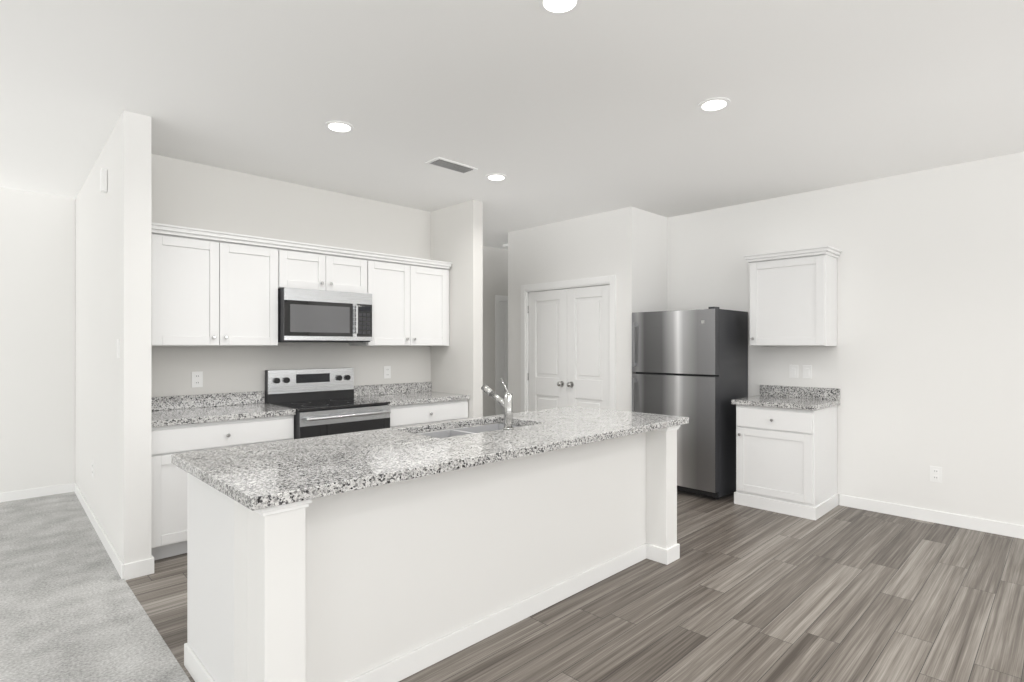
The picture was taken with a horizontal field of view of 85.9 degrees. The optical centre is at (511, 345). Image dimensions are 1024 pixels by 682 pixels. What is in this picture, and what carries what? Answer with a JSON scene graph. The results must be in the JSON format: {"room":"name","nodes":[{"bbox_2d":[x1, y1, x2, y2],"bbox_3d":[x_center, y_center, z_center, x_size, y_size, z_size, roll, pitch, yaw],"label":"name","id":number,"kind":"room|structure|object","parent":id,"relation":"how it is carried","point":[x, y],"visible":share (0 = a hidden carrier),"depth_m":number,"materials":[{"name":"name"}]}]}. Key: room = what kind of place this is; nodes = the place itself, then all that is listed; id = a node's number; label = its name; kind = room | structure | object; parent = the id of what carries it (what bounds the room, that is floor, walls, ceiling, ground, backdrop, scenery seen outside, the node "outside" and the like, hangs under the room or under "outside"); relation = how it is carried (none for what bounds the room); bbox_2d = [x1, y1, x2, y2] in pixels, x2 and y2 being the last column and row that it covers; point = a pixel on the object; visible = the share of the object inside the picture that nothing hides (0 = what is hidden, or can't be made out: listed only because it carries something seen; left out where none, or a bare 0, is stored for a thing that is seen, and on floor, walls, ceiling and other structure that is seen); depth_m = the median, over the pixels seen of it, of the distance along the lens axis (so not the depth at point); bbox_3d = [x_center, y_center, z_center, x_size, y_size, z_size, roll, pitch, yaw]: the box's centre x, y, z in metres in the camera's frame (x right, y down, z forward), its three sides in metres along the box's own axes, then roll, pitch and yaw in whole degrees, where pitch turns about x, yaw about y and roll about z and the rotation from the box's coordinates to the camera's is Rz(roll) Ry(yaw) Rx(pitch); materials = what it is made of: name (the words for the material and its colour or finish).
{"room":"kitchen","nodes":[
{"label":"kitchen","id":0,"kind":"room"},
{"bbox_2d":[0,187,74,492],"bbox_3d":[-5.487,-0.005,3.949,3.685,2.780,0.120,0,0,-44],"label":"wall","id":1,"kind":"structure","parent":0,"point":[37,340],"depth_m":5.00,"materials":[{"name":"white paint"}]},
{"bbox_2d":[0,484,63,501],"bbox_3d":[-5.438,1.331,3.904,3.692,0.083,0.013,0,0,-44],"label":"baseboard","id":2,"kind":"structure","parent":1,"relation":"attached to","point":[56,489],"depth_m":4.97,"materials":[{"name":"white wood"}]},
{"bbox_2d":[0,492,190,681],"bbox_3d":[-1.947,1.429,0.263,3.825,0.112,10.340,0,0,-44],"label":"floor","id":3,"kind":"structure","parent":0,"point":[72,609],"depth_m":2.87,"materials":[{"name":"grey carpet"}]},
{"bbox_2d":[75,110,150,563],"bbox_3d":[-3.222,-0.005,4.298,0.140,2.780,2.790,0,0,-44],"label":"wall","id":4,"kind":"structure","parent":0,"point":[112,306],"depth_m":3.42,"materials":[{"name":"white paint"}]},
{"bbox_2d":[100,168,106,192],"bbox_3d":[-2.768,-1.120,3.728,0.033,0.150,0.060,0,0,-44],"label":"door chime","id":5,"kind":"object","parent":4,"relation":"attached to","point":[103,180],"visible":1,"depth_m":3.71,"materials":[{"name":"white plastic"}]},
{"bbox_2d":[64,483,143,579],"bbox_3d":[-3.192,1.337,4.219,0.098,0.095,2.663,0,0,-44],"label":"baseboard","id":6,"kind":"structure","parent":4,"relation":"attached to","point":[132,570],"depth_m":3.59,"materials":[{"name":"white wood"}]},
{"bbox_2d":[151,154,430,396],"bbox_3d":[-1.782,-0.005,4.889,2.745,2.780,0.120,0,0,-44],"label":"wall","id":7,"kind":"structure","parent":0,"point":[192,195],"depth_m":4.60,"materials":[{"name":"white paint"}]},
{"bbox_2d":[192,371,202,387],"bbox_3d":[-2.400,0.255,4.194,0.075,0.120,0.008,0,0,-44],"label":"electrical outlet","id":8,"kind":"object","parent":7,"relation":"attached to","point":[197,379],"visible":1,"depth_m":4.19,"materials":[{"name":"white plastic"}]},
{"bbox_2d":[151,226,282,345],"bbox_3d":[-2.270,-0.393,4.092,0.927,0.787,0.330,0,0,-44],"label":"upper cabinet","id":9,"kind":"object","parent":7,"relation":"attached to","point":[212,288],"depth_m":3.97,"materials":[{"name":"white wood"}]},
{"bbox_2d":[283,242,370,293],"bbox_3d":[-1.661,-0.620,4.688,0.773,0.332,0.330,0,0,-44],"label":"upper cabinet","id":10,"kind":"object","parent":7,"relation":"attached to","point":[304,267],"depth_m":4.57,"materials":[{"name":"white wood"}]},
{"bbox_2d":[278,287,371,342],"bbox_3d":[-1.618,-0.241,4.643,0.759,0.421,0.455,0,0,-44],"label":"microwave","id":11,"kind":"object","parent":10,"relation":"attached to","point":[310,315],"visible":0.98,"depth_m":4.46,"materials":[{"name":"grey metal"}]},
{"bbox_2d":[384,366,390,377],"bbox_3d":[-1.214,0.255,5.356,0.075,0.120,0.008,0,0,-44],"label":"electrical outlet","id":12,"kind":"object","parent":7,"relation":"attached to","point":[387,371],"visible":1,"depth_m":5.35,"materials":[{"name":"white plastic"}]},
{"bbox_2d":[350,254,450,345],"bbox_3d":[-1.057,-0.393,5.280,0.917,0.787,0.330,0,0,-44],"label":"upper cabinet","id":13,"kind":"object","parent":7,"relation":"attached to","point":[410,300],"depth_m":5.14,"materials":[{"name":"white wood"}]},
{"bbox_2d":[431,200,482,426],"bbox_3d":[-0.565,-0.005,5.522,0.120,2.780,0.680,0,0,-44],"label":"wall","id":14,"kind":"structure","parent":0,"point":[457,243],"depth_m":5.35,"materials":[{"name":"white paint"}]},
{"bbox_2d":[483,246,507,424],"bbox_3d":[-0.307,-0.005,7.831,3.720,2.780,0.120,0,0,-44],"label":"wall","id":15,"kind":"structure","parent":0,"point":[495,271],"depth_m":7.75,"materials":[{"name":"white paint"}]},
{"bbox_2d":[495,295,507,423],"bbox_3d":[0.049,0.330,8.168,0.920,2.110,0.136,0,0,-44],"label":"door frame","id":16,"kind":"structure","parent":15,"relation":"attached to","point":[499,298],"depth_m":7.82,"materials":[{"name":"white wood"}]},
{"bbox_2d":[499,302,507,414],"bbox_3d":[0.077,0.367,8.139,0.748,2.012,0.107,0,0,-44],"label":"hall door","id":17,"kind":"structure","parent":15,"relation":"in","point":[503,340],"depth_m":7.97,"materials":[{"name":"white wood"}]},
{"bbox_2d":[508,231,514,412],"bbox_3d":[0.814,-0.005,7.530,2.300,2.780,0.120,0,0,-44],"label":"wall","id":18,"kind":"structure","parent":0,"point":[511,312],"depth_m":6.72,"materials":[{"name":"white paint"}]},
{"bbox_2d":[0,0,1023,249],"bbox_3d":[0.344,-1.445,2.507,10.240,0.100,10.340,0,0,-44],"label":"ceiling","id":19,"kind":"structure","parent":0,"point":[586,108],"depth_m":3.05,"materials":[{"name":"white paint"}]},
{"bbox_2d":[325,121,353,132],"bbox_3d":[-1.095,-1.390,3.491,0.176,0.010,0.176,0,0,-44],"label":"recessed light","id":20,"kind":"object","parent":19,"relation":"in","point":[340,126],"visible":0.98,"depth_m":3.48,"materials":[{"name":"white plastic"}]},
{"bbox_2d":[425,157,477,173],"bbox_3d":[-0.465,-1.389,4.248,0.380,0.012,0.170,0,0,-44],"label":"ceiling vent","id":21,"kind":"object","parent":19,"relation":"in","point":[440,162],"visible":1,"depth_m":4.22,"materials":[{"name":"white metal"}]},
{"bbox_2d":[486,173,506,180],"bbox_3d":[-0.129,-1.390,4.534,0.176,0.010,0.176,0,0,-44],"label":"recessed light","id":22,"kind":"object","parent":19,"relation":"in","point":[496,177],"visible":1,"depth_m":4.52,"materials":[{"name":"white plastic"}]},
{"bbox_2d":[538,0,581,14],"bbox_3d":[0.193,-1.390,2.218,0.176,0.010,0.176,0,0,-44],"label":"recessed light","id":23,"kind":"object","parent":19,"relation":"in","point":[557,7],"visible":1,"depth_m":2.25,"materials":[{"name":"white plastic"}]},
{"bbox_2d":[698,97,729,111],"bbox_3d":[1.165,-1.390,3.170,0.176,0.010,0.176,0,0,-44],"label":"recessed light","id":24,"kind":"object","parent":19,"relation":"in","point":[713,104],"visible":0.98,"depth_m":3.15,"materials":[{"name":"white plastic"}]},
{"bbox_2d":[125,490,1023,681],"bbox_3d":[1.983,1.435,3.517,6.485,0.100,9.490,0,0,-44],"label":"floor","id":25,"kind":"structure","parent":0,"point":[742,593],"depth_m":2.87,"materials":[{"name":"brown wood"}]},
{"bbox_2d":[151,415,293,559],"bbox_3d":[-2.157,0.949,3.982,0.934,0.872,0.645,0,0,-44],"label":"base cabinet","id":26,"kind":"object","parent":25,"relation":"on","point":[168,508],"visible":0.38,"depth_m":3.58,"materials":[{"name":"white wood"}]},
{"bbox_2d":[151,391,295,426],"bbox_3d":[-2.161,0.440,3.986,0.934,0.140,0.635,0,0,-44],"label":"countertop","id":27,"kind":"structure","parent":26,"relation":"on","point":[183,409],"depth_m":4.04,"materials":[{"name":"stone"}]},
{"bbox_2d":[265,368,390,438],"bbox_3d":[-1.507,0.792,4.540,0.766,1.185,0.740,0,0,-44],"label":"range","id":28,"kind":"object","parent":25,"relation":"on","point":[324,402],"visible":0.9,"depth_m":4.52,"materials":[{"name":"grey metal"}]},
{"bbox_2d":[177,422,679,681],"bbox_3d":[-0.178,0.950,3.001,2.647,0.872,0.951,0,0,-44],"label":"kitchen island","id":29,"kind":"object","parent":25,"relation":"on","point":[395,554],"depth_m":2.34,"materials":[{"name":"white paint"}]},
{"bbox_2d":[203,410,688,513],"bbox_3d":[0.014,0.489,2.837,2.760,0.040,0.485,0,0,-44],"label":"island countertop","id":30,"kind":"structure","parent":29,"relation":"on","point":[264,485],"depth_m":2.30,"materials":[{"name":"grey stone"}]},
{"bbox_2d":[421,423,520,437],"bbox_3d":[-0.228,0.613,3.234,0.794,0.200,0.414,0,0,-44],"label":"sink","id":31,"kind":"object","parent":30,"relation":"in","point":[466,430],"visible":0.06,"depth_m":3.43,"materials":[{"name":"silver metal"}]},
{"bbox_2d":[481,378,513,429],"bbox_3d":[-0.082,0.327,3.169,0.064,0.284,0.235,0,0,-44],"label":"faucet","id":32,"kind":"object","parent":30,"relation":"on","point":[506,402],"visible":1,"depth_m":3.10,"materials":[{"name":"silver metal"}]},
{"bbox_2d":[390,399,467,433],"bbox_3d":[-0.944,0.949,5.170,0.909,0.872,0.645,0,0,-44],"label":"base cabinet","id":33,"kind":"object","parent":25,"relation":"on","point":[413,414],"visible":0.21,"depth_m":4.94,"materials":[{"name":"white wood"}]},
{"bbox_2d":[354,382,469,405],"bbox_3d":[-0.948,0.440,5.173,0.909,0.140,0.635,0,0,-44],"label":"countertop","id":34,"kind":"structure","parent":33,"relation":"on","point":[397,394],"depth_m":5.22,"materials":[{"name":"stone"}]},
{"bbox_2d":[632,307,747,499],"bbox_3d":[1.717,0.518,5.369,0.743,1.733,0.860,0,0,-44],"label":"refrigerator","id":35,"kind":"object","parent":25,"relation":"on","point":[692,365],"visible":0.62,"depth_m":5.04,"materials":[{"name":"grey metal"}]},
{"bbox_2d":[734,405,838,519],"bbox_3d":[2.387,0.949,4.801,0.645,0.872,0.658,0,0,-44],"label":"base cabinet","id":36,"kind":"object","parent":25,"relation":"on","point":[786,460],"visible":0.98,"depth_m":4.58,"materials":[{"name":"white wood"}]},
{"bbox_2d":[731,385,839,410],"bbox_3d":[2.389,0.440,4.803,0.640,0.140,0.680,0,0,-44],"label":"countertop","id":37,"kind":"structure","parent":36,"relation":"on","point":[802,398],"depth_m":4.83,"materials":[{"name":"stone"}]},
{"bbox_2d":[515,206,637,412],"bbox_3d":[0.658,-0.005,6.131,0.120,2.780,1.660,0,0,-44],"label":"wall","id":38,"kind":"structure","parent":0,"point":[599,244],"depth_m":5.84,"materials":[{"name":"white paint"}]},
{"bbox_2d":[521,275,615,411],"bbox_3d":[0.628,0.330,6.151,0.136,2.110,1.360,0,0,-44],"label":"door frame","id":39,"kind":"structure","parent":38,"relation":"attached to","point":[584,282],"depth_m":6.16,"materials":[{"name":"white wood"}]},
{"bbox_2d":[528,285,609,410],"bbox_3d":[0.599,0.367,6.122,0.107,2.012,1.204,0,0,-44],"label":"pantry door","id":40,"kind":"structure","parent":38,"relation":"in","point":[569,347],"depth_m":6.10,"materials":[{"name":"white wood"}]},
{"bbox_2d":[638,209,666,311],"bbox_3d":[1.443,-0.005,5.822,0.570,2.780,0.120,0,0,-44],"label":"wall","id":41,"kind":"structure","parent":0,"point":[652,262],"depth_m":5.77,"materials":[{"name":"white paint"}]},
{"bbox_2d":[667,152,1023,525],"bbox_3d":[3.995,-0.005,3.710,0.120,2.780,6.710,0,0,-44],"label":"wall","id":42,"kind":"structure","parent":0,"point":[920,365],"depth_m":4.43,"materials":[{"name":"white paint"}]},
{"bbox_2d":[743,245,841,345],"bbox_3d":[2.487,-0.413,4.899,0.366,0.827,0.702,0,0,-44],"label":"upper cabinet","id":43,"kind":"object","parent":42,"relation":"attached to","point":[793,297],"depth_m":4.75,"materials":[{"name":"white wood"}]},
{"bbox_2d":[789,365,797,377],"bbox_3d":[2.588,0.235,5.054,0.008,0.120,0.075,0,0,-44],"label":"light switch","id":44,"kind":"object","parent":42,"relation":"attached to","point":[793,371],"visible":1,"depth_m":5.05,"materials":[{"name":"white plastic"}]},
{"bbox_2d":[803,365,811,378],"bbox_3d":[2.669,0.235,4.972,0.008,0.120,0.075,0,0,-44],"label":"light switch","id":45,"kind":"object","parent":42,"relation":"attached to","point":[807,371],"visible":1,"depth_m":4.97,"materials":[{"name":"white plastic"}]},
{"bbox_2d":[839,494,1023,538],"bbox_3d":[4.562,1.337,3.035,0.013,0.095,4.895,0,0,-44],"label":"baseboard","id":46,"kind":"structure","parent":42,"relation":"attached to","point":[973,523],"depth_m":4.30,"materials":[{"name":"white wood"}]},
{"bbox_2d":[930,466,941,482],"bbox_3d":[3.319,1.005,4.307,0.009,0.120,0.075,0,0,-44],"label":"outlet","id":47,"kind":"object","parent":42,"relation":"attached to","point":[935,474],"visible":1,"depth_m":4.30,"materials":[{"name":"white plastic"}]}
]}

